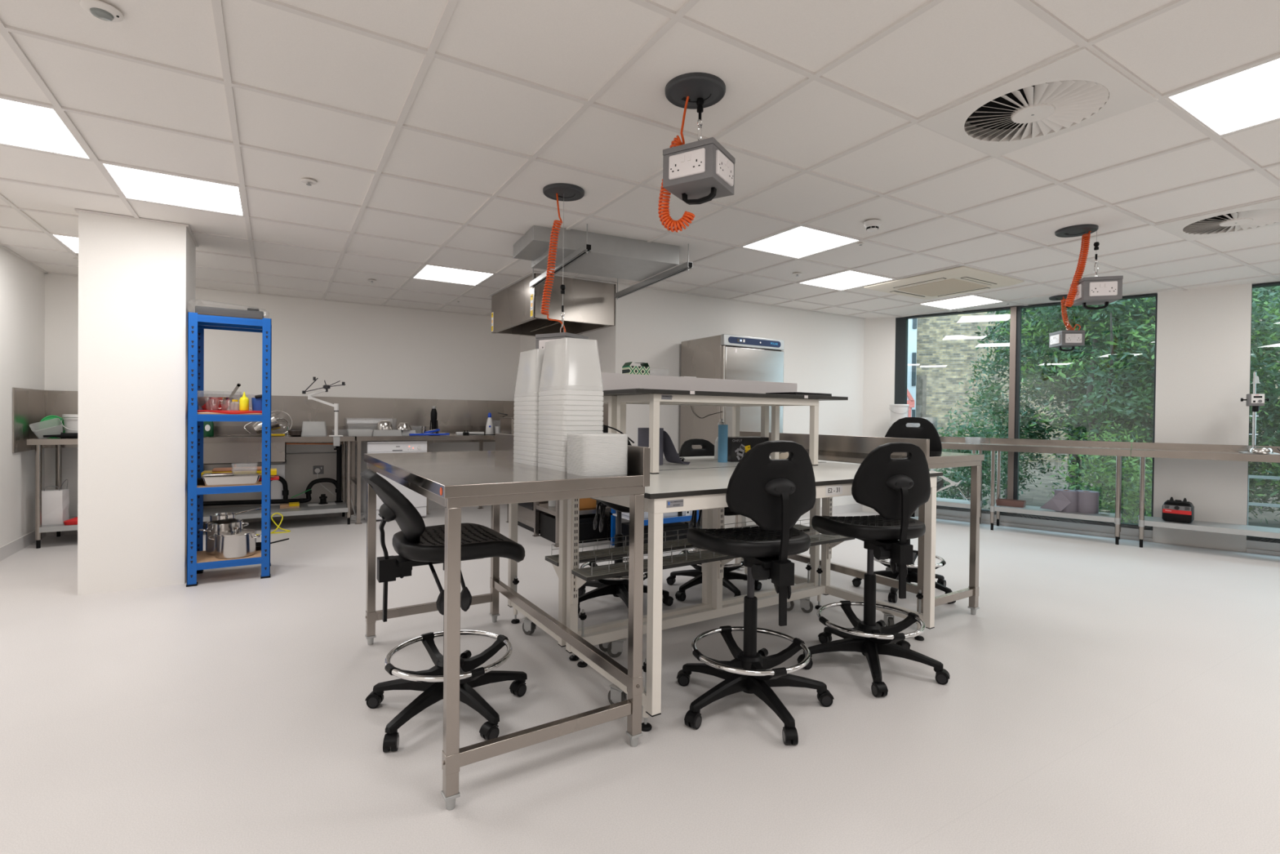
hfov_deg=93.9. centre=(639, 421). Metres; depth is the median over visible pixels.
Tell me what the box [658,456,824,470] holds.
countertop
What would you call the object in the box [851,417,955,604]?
stool
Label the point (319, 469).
wall socket
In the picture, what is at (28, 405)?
backsplash
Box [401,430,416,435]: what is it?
clear tray
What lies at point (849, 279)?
recessed light
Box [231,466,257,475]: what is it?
clear container
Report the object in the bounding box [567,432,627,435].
lid
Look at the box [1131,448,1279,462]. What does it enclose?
countertop
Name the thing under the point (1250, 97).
recessed light
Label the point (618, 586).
stool
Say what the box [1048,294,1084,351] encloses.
pendant
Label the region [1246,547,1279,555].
baseboard
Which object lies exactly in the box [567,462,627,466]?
lid
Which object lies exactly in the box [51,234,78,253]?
recessed light
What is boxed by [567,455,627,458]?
lid
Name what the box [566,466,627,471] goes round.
lid
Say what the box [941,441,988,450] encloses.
countertop
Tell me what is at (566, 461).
lid
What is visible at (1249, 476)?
railing
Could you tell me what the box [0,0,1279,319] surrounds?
ceiling
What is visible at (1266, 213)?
ceiling vent
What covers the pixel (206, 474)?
lid
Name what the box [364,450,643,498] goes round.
countertop
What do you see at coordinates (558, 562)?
lab bench
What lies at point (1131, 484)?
shrub
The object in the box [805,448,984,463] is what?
countertop
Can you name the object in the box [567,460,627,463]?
lid
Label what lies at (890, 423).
bucket
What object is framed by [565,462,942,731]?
lab bench
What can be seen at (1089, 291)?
pendant
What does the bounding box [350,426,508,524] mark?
bench
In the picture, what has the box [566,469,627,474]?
lid
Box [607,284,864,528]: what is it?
wall
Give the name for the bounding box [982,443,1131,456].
countertop
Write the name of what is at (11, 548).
baseboard
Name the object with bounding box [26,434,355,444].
countertop
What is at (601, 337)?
wall
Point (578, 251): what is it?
canopy
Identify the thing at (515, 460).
tub
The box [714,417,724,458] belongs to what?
squeeze bottle
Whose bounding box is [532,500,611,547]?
stand
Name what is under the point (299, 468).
wall panel
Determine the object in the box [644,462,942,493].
countertop
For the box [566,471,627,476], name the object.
lid
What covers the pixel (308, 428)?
tub
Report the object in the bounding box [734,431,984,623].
steel table
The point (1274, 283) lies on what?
window
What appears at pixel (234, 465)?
copper pipe
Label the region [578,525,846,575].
shelf
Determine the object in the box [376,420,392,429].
steel bowl
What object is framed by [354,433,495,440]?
countertop
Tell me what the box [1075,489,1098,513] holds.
paper roll
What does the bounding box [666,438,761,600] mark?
stool
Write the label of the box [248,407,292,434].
sieve
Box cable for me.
[603,424,634,443]
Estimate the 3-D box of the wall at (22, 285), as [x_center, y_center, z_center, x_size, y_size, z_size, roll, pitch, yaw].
[-2.395,-0.078,0.411,0.120,2.402,11.600,0,1,-31]
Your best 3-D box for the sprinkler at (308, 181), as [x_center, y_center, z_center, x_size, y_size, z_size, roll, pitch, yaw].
[-1.753,-1.260,3.166,0.076,0.018,0.076,0,1,-31]
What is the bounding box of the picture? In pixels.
[734,444,750,459]
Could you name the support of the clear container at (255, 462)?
on the clear container at (252, 467)
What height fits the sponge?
0.020 m
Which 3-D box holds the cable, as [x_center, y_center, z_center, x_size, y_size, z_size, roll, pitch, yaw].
[-0.077,0.047,2.216,0.158,0.065,0.016,1,1,41]
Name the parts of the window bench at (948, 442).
leg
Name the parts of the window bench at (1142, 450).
leg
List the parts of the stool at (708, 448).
lever, post, backrest, lever, seat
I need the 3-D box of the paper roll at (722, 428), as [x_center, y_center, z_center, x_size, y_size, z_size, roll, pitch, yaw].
[0.498,0.134,3.595,0.057,0.225,0.057,0,1,-33]
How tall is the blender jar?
0.114 m
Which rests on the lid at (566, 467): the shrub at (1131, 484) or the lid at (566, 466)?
the lid at (566, 466)
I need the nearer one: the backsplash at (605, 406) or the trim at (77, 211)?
the trim at (77, 211)
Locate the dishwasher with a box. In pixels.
[360,440,426,519]
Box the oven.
[517,501,548,533]
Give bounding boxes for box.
[540,512,608,543]
[622,361,649,374]
[717,436,768,462]
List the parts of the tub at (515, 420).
storage tub, storage tub, storage tub, storage tub, storage tub, storage tub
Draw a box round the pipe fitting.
[318,493,328,504]
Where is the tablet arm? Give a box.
[302,377,345,449]
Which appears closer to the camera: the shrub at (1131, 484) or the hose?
the hose
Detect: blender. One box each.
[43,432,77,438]
[429,406,438,433]
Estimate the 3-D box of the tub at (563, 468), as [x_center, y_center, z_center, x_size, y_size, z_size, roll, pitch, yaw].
[-0.268,-0.053,2.293,0.168,0.468,0.245,0,1,-33]
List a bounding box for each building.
[906,318,917,426]
[915,311,1149,462]
[1249,288,1279,475]
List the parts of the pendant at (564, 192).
socket plate, coiled cord, ceiling plate, socket plate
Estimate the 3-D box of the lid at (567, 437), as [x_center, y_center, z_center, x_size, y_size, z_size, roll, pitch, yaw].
[-0.150,0.059,2.100,0.176,0.004,0.162,0,1,-33]
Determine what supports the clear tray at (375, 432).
on the bench at (451, 430)
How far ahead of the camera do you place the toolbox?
5.37 m
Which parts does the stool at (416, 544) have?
post, backrest, lever, seat, lever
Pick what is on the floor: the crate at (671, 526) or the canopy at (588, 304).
the crate at (671, 526)
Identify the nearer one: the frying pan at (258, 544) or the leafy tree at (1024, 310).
the frying pan at (258, 544)
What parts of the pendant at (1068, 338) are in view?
socket plate, ceiling plate, handle, coiled cord, socket plate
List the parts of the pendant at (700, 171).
coiled cord, socket plate, ceiling plate, handle, socket plate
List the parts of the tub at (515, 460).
storage tub, storage tub, storage tub, storage tub, storage tub, storage tub, storage tub, storage tub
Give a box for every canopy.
[488,271,617,336]
[512,223,693,299]
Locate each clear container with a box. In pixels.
[231,462,257,470]
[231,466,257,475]
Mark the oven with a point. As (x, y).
(525, 510)
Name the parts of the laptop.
lid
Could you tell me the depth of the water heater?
6.22 m
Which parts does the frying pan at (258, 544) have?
handle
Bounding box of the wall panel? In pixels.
[203,453,346,508]
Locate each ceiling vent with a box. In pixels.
[897,278,987,296]
[917,46,1158,157]
[1154,198,1279,240]
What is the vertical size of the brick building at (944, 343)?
11.000 m
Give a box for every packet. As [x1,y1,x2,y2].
[418,433,434,435]
[424,428,439,433]
[434,432,449,435]
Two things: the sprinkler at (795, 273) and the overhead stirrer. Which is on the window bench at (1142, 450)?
the overhead stirrer
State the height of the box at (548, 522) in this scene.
0.220 m
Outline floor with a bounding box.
[0,504,1279,853]
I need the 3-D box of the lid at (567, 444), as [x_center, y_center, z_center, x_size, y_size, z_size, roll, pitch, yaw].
[-0.150,0.083,2.101,0.176,0.004,0.162,0,1,-33]
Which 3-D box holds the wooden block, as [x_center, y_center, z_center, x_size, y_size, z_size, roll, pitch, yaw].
[-0.505,0.700,5.492,0.170,0.190,0.140,0,1,-31]
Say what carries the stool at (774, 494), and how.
on the floor
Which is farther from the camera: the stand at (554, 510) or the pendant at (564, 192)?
the stand at (554, 510)
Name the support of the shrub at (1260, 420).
on the ground
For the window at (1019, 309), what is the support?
attached to the wall column at (1203, 355)
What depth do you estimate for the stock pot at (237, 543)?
4.07 m
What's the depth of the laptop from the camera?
3.41 m
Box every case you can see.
[188,298,269,319]
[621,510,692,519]
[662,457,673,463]
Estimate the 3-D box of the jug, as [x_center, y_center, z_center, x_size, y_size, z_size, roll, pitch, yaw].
[-3.736,0.032,5.922,0.311,0.215,0.164,0,1,-31]
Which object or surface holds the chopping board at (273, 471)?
on the chopping board
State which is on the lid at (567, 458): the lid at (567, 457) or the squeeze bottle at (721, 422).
the lid at (567, 457)
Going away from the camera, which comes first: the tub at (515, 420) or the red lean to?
the tub at (515, 420)
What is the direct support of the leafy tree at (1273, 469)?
on the ground
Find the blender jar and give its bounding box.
[251,394,262,410]
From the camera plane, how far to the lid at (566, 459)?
2.03 m
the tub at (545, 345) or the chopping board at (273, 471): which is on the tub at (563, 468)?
the tub at (545, 345)
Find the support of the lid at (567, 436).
on the lid at (567, 437)
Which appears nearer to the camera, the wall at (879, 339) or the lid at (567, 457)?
the lid at (567, 457)
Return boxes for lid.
[40,415,64,437]
[202,471,234,476]
[566,458,627,462]
[566,461,627,465]
[566,463,627,467]
[566,464,627,468]
[566,466,627,470]
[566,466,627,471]
[566,468,627,472]
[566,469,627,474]
[566,470,627,475]
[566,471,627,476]
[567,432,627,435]
[567,434,627,436]
[567,435,627,438]
[567,436,627,439]
[567,438,627,440]
[567,439,627,441]
[567,440,627,443]
[567,441,627,444]
[567,442,627,445]
[567,444,627,446]
[567,444,627,448]
[567,446,627,448]
[567,447,627,450]
[567,448,627,451]
[567,449,627,453]
[567,450,627,453]
[567,452,627,455]
[567,453,627,456]
[567,454,627,457]
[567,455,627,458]
[567,457,627,460]
[567,457,627,461]
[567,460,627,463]
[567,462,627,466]
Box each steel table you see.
[364,433,650,810]
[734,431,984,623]
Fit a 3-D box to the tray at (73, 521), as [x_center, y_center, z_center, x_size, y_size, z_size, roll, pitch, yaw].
[-4.786,0.825,5.118,0.205,0.100,0.110,0,1,-31]
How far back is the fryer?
6.49 m
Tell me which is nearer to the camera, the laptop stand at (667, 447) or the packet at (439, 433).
the laptop stand at (667, 447)
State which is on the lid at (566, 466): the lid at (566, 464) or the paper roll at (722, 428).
the lid at (566, 464)
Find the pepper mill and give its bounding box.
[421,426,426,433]
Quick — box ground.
[929,461,1279,528]
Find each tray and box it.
[63,516,77,524]
[197,409,262,413]
[197,412,262,413]
[201,472,261,486]
[372,429,402,435]
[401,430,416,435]
[995,497,1026,507]
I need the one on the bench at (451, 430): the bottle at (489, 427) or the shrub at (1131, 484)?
the bottle at (489, 427)
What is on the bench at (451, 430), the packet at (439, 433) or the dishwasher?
the packet at (439, 433)
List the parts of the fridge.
door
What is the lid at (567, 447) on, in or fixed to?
on the lid at (567, 448)
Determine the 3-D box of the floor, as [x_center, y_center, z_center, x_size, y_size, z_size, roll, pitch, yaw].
[2.404,1.209,3.364,11.362,0.120,11.800,0,1,-31]
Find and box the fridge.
[680,333,784,528]
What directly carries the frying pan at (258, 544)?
on the rack at (197, 560)
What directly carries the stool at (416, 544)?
on the floor
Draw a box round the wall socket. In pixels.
[313,465,342,500]
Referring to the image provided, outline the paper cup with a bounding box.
[494,426,500,433]
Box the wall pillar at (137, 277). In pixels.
[77,211,195,595]
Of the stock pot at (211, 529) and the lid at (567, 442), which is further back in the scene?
the stock pot at (211, 529)
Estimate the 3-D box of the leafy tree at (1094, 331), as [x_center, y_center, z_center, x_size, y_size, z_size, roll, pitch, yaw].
[7.790,-1.228,9.088,3.092,5.280,3.492,1,1,23]
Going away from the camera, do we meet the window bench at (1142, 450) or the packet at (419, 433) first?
the window bench at (1142, 450)
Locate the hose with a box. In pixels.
[256,512,290,535]
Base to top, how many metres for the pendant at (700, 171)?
0.505 m
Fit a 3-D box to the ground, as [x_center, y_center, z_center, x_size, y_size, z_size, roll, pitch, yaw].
[17.870,1.503,21.138,28.000,0.200,39.750,1,1,40]
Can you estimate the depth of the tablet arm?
6.03 m
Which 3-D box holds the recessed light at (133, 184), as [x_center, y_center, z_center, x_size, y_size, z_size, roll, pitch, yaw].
[-2.575,-1.287,3.354,0.590,0.011,0.590,0,1,-31]
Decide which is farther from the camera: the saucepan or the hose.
the hose
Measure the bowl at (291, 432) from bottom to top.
0.065 m
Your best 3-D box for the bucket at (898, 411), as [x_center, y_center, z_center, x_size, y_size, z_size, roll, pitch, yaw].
[3.048,-0.091,7.035,0.214,0.215,0.214,0,1,-31]
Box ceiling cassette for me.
[863,266,1024,299]
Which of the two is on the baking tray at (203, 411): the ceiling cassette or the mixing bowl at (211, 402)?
the mixing bowl at (211, 402)
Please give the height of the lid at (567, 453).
0.004 m
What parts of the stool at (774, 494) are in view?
seat, knob, backrest, lever, post, lever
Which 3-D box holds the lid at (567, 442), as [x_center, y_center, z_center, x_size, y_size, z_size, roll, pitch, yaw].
[-0.150,0.079,2.101,0.176,0.004,0.162,0,1,-33]
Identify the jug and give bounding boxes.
[243,413,280,435]
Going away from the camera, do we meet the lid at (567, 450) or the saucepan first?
the lid at (567, 450)
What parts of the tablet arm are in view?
arm, clamp plate, post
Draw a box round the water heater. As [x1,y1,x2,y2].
[271,459,286,505]
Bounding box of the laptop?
[765,391,831,395]
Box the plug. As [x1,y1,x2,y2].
[462,430,495,435]
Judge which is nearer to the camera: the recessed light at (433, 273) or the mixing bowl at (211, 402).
the mixing bowl at (211, 402)
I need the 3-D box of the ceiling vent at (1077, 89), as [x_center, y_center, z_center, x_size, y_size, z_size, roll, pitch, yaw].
[1.549,-1.237,2.358,0.594,0.063,0.594,0,1,-31]
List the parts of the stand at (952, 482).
arm, arm, wire frame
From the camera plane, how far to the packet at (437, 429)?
6.65 m
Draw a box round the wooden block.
[579,497,596,509]
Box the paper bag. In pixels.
[41,479,69,524]
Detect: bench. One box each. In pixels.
[26,417,355,548]
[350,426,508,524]
[507,456,824,661]
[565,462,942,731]
[936,436,989,524]
[982,437,1131,544]
[1131,441,1279,547]
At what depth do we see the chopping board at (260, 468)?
4.27 m
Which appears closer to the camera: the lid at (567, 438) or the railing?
the lid at (567, 438)
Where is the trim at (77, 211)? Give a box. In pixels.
[74,208,198,247]
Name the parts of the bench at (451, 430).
leg, leg, leg, socket strip, leg, leg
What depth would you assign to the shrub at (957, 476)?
8.44 m
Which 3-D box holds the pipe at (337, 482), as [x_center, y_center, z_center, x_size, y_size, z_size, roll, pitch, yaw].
[-3.942,0.563,6.102,1.641,0.626,0.080,0,1,-30]
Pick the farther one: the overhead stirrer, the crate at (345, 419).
the crate at (345, 419)
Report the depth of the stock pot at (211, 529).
4.16 m
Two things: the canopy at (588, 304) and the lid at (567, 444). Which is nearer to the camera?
the lid at (567, 444)
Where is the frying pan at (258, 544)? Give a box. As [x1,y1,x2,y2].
[256,537,288,550]
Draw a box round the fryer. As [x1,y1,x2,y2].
[497,412,514,434]
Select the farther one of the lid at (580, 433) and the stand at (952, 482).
the stand at (952, 482)
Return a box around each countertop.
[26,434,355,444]
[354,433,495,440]
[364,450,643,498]
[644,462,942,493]
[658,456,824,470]
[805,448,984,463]
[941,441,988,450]
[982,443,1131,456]
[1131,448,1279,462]
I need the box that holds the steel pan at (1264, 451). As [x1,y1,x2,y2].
[1242,447,1279,454]
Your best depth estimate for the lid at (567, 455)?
2.03 m
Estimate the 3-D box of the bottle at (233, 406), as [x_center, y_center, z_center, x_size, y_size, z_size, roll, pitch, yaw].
[-2.817,-0.112,4.161,0.056,0.075,0.055,0,1,-31]
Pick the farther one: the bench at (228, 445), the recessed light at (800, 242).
the bench at (228, 445)
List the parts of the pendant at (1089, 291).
socket plate, ceiling plate, coiled cord, handle, socket plate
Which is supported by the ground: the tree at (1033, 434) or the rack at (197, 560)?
the tree at (1033, 434)
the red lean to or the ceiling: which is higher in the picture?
the ceiling
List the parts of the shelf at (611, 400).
leg, frame, leg, leg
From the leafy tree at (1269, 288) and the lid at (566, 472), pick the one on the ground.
the leafy tree at (1269, 288)
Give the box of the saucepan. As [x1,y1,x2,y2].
[209,507,261,523]
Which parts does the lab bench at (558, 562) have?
leg, rail, leg, long rail, leg, leg, rail, leg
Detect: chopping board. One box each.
[200,468,276,477]
[212,466,262,471]
[258,475,279,480]
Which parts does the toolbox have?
control panel, drive seat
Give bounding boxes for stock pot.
[199,519,248,555]
[207,526,261,559]
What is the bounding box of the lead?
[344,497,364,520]
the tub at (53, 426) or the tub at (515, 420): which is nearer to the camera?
the tub at (515, 420)
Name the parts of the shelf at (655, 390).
leg, leg, maker plate, panel, frame, shelf, leg, leg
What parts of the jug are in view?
handle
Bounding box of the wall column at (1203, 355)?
[1152,283,1252,551]
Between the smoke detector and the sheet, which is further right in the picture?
the smoke detector
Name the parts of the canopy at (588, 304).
ceiling trim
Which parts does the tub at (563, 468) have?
storage tub, storage tub, storage tub, storage tub, storage tub, storage tub, storage tub, storage tub, storage tub, storage tub, storage tub, storage tub, storage tub, storage tub, storage tub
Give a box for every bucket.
[61,414,78,432]
[888,404,909,422]
[888,422,909,427]
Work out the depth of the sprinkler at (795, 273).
5.07 m
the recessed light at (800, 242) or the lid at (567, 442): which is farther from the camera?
the recessed light at (800, 242)
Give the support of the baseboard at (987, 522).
attached to the wall at (879, 339)
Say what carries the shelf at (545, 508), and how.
attached to the stand at (554, 510)
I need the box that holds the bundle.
[280,502,299,508]
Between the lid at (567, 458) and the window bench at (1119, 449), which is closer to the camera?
the lid at (567, 458)
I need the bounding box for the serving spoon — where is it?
[228,383,240,397]
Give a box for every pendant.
[535,182,588,349]
[657,71,735,232]
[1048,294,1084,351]
[1054,223,1123,310]
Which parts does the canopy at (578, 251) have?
channel rail, threaded rod, casing, channel rail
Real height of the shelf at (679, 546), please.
0.057 m
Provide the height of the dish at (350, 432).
0.070 m
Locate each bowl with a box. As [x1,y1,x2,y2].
[197,396,233,410]
[287,429,302,435]
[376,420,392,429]
[395,422,412,429]
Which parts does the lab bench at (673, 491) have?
leg, rail, leg, maker plate, long rail, leg, frame, leg, rail, leg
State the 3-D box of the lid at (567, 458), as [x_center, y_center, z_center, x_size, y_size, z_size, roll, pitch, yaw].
[-0.151,0.133,2.101,0.176,0.004,0.162,0,1,-33]
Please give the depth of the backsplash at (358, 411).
6.76 m
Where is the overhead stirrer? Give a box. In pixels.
[1238,371,1275,453]
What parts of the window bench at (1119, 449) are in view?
leg, leg, leg, leg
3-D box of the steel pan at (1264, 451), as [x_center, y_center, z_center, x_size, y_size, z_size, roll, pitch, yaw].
[5.222,0.249,5.028,0.210,0.056,0.160,1,1,40]
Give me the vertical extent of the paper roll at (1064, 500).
0.206 m
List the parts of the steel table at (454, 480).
leg, rail, leg, leg, rail, rail, leg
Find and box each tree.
[944,306,1085,498]
[974,303,1151,489]
[977,297,1277,509]
[1038,285,1279,507]
[1107,285,1279,445]
[1248,285,1279,524]
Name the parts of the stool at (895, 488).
seat, knob, backrest, lever, post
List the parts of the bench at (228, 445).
leg, leg, panel, leg, leg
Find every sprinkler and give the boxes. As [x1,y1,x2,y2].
[300,178,316,185]
[792,272,801,276]
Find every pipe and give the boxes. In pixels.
[203,444,342,506]
[233,443,340,466]
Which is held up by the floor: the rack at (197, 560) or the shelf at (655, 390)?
the rack at (197, 560)
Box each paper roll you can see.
[717,424,728,462]
[1040,488,1078,512]
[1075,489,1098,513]
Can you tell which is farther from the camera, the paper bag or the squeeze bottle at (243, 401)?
the paper bag
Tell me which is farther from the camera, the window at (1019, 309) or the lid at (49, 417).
the window at (1019, 309)
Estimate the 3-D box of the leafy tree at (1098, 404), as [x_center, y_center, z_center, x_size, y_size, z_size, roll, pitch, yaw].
[6.525,-0.756,8.479,2.913,4.316,3.512,0,1,-26]
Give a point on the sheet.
(334, 503)
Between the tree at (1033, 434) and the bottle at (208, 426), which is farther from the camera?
the tree at (1033, 434)
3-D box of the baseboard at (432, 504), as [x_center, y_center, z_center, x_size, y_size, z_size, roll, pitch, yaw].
[-3.470,1.001,6.563,4.470,0.100,0.012,0,1,-31]
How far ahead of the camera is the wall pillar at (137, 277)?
3.82 m
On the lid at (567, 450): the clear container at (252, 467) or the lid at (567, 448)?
the lid at (567, 448)
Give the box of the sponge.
[271,433,284,435]
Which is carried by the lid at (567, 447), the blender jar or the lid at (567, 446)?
the lid at (567, 446)
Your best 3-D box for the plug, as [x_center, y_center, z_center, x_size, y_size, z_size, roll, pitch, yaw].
[-1.798,0.135,6.933,0.490,0.055,0.048,0,1,-24]
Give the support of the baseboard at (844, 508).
attached to the wall at (824, 353)
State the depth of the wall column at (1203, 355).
5.49 m
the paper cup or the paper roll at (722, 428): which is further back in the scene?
the paper cup
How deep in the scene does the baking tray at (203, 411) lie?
4.03 m
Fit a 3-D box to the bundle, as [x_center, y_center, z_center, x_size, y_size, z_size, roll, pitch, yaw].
[-3.581,0.859,6.113,0.170,0.040,0.140,0,1,-31]
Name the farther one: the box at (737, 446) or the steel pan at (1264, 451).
the steel pan at (1264, 451)
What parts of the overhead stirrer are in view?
stirring rod, rod, clamp knob, control panel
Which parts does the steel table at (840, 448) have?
leg, rail, leg, rail, leg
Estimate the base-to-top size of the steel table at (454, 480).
1.044 m
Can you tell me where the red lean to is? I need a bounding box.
[906,388,914,426]
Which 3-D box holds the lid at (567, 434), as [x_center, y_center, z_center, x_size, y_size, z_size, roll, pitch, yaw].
[-0.150,0.051,2.100,0.176,0.004,0.162,0,1,-33]
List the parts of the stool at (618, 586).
lever, post, lever, seat, backrest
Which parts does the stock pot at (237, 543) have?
lid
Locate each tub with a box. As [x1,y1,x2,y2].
[29,417,62,438]
[301,421,327,436]
[513,348,545,423]
[513,422,538,466]
[537,342,603,471]
[538,345,603,391]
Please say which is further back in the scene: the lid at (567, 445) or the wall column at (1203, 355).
the wall column at (1203, 355)
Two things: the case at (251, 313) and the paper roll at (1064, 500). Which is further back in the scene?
the paper roll at (1064, 500)
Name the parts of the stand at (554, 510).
leg, leg, leg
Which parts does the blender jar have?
handle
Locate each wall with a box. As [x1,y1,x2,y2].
[0,246,44,546]
[44,273,520,516]
[520,326,609,515]
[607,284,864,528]
[862,316,895,511]
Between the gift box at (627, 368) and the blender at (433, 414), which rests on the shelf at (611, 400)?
the gift box at (627, 368)
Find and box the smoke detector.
[863,219,881,231]
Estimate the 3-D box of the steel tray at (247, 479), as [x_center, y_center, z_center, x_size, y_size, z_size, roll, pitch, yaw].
[-2.802,0.402,4.114,0.335,0.064,0.186,0,1,-31]
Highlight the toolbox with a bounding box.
[1161,497,1194,523]
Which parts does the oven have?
glass, door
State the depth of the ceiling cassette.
5.25 m
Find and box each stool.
[360,468,527,751]
[577,426,673,617]
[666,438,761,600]
[676,440,834,744]
[796,442,950,697]
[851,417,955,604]
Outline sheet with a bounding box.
[307,502,336,506]
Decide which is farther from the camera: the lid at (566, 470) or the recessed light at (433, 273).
the recessed light at (433, 273)
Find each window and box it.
[894,306,1012,515]
[915,293,1157,537]
[1246,282,1279,551]
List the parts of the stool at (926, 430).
backrest, seat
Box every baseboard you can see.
[0,529,45,560]
[45,501,506,536]
[615,503,862,533]
[915,512,1152,542]
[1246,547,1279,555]
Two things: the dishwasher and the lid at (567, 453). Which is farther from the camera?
the dishwasher
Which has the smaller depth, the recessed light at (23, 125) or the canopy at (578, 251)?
the recessed light at (23, 125)
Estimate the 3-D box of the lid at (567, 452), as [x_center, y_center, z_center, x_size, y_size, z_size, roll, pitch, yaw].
[-0.150,0.112,2.101,0.176,0.004,0.162,0,1,-33]
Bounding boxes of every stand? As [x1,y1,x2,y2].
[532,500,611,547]
[637,427,689,465]
[930,469,970,501]
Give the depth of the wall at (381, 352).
6.60 m
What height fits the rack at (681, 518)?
0.620 m
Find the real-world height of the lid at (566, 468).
0.004 m
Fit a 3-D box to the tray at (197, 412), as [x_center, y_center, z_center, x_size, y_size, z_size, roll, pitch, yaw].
[-2.850,-0.056,4.176,0.430,0.010,0.340,0,1,-31]
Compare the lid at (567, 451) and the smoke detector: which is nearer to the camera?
the lid at (567, 451)
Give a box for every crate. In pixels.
[344,417,396,435]
[621,521,688,546]
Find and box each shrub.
[928,401,1037,509]
[1040,328,1279,493]
[1040,425,1152,524]
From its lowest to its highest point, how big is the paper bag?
0.374 m
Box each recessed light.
[0,97,92,159]
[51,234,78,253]
[101,163,244,216]
[413,264,493,285]
[741,226,860,258]
[799,270,892,290]
[920,295,1003,309]
[1165,57,1279,136]
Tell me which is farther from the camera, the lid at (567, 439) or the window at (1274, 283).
the window at (1274, 283)
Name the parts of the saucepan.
handle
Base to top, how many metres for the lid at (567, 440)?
0.004 m
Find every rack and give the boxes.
[186,311,271,586]
[610,508,698,545]
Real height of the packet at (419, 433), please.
0.024 m
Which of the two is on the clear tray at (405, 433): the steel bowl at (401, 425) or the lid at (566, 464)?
the steel bowl at (401, 425)
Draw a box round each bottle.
[203,421,213,436]
[230,399,239,410]
[239,391,248,410]
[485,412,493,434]
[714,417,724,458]
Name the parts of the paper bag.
handle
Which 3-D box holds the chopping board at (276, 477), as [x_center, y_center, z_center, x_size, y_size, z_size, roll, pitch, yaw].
[-2.852,0.419,4.324,0.415,0.016,0.160,0,1,-31]
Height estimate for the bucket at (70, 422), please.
0.202 m
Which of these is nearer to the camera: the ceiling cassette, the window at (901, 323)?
the ceiling cassette
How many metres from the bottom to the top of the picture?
0.108 m
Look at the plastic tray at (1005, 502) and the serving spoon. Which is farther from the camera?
the plastic tray at (1005, 502)
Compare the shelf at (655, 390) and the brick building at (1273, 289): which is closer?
the shelf at (655, 390)
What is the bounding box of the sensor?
[80,0,124,22]
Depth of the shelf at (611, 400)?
3.75 m
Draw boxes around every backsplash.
[12,387,45,453]
[45,390,514,448]
[602,403,608,426]
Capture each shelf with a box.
[535,503,610,515]
[551,519,809,559]
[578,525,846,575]
[600,372,848,474]
[603,395,768,437]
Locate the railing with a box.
[1247,475,1279,524]
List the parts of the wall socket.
plate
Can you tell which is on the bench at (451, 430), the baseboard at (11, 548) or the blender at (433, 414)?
the blender at (433, 414)
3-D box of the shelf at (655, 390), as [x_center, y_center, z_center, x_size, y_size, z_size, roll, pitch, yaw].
[0.497,0.004,3.282,1.470,0.492,0.391,0,1,-33]
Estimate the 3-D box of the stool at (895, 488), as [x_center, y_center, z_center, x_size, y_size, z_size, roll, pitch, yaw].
[1.076,0.611,2.791,0.639,1.045,0.642,0,1,-31]
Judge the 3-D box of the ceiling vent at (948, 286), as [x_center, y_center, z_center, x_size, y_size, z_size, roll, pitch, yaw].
[2.727,-1.201,5.407,0.540,0.005,0.540,0,1,-31]
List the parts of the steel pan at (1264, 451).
plate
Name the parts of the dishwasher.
door, control panel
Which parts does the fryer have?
tank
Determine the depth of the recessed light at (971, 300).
6.29 m
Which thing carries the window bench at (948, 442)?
on the floor
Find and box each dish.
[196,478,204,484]
[346,429,373,435]
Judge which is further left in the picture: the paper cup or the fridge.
the paper cup
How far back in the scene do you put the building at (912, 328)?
19.99 m

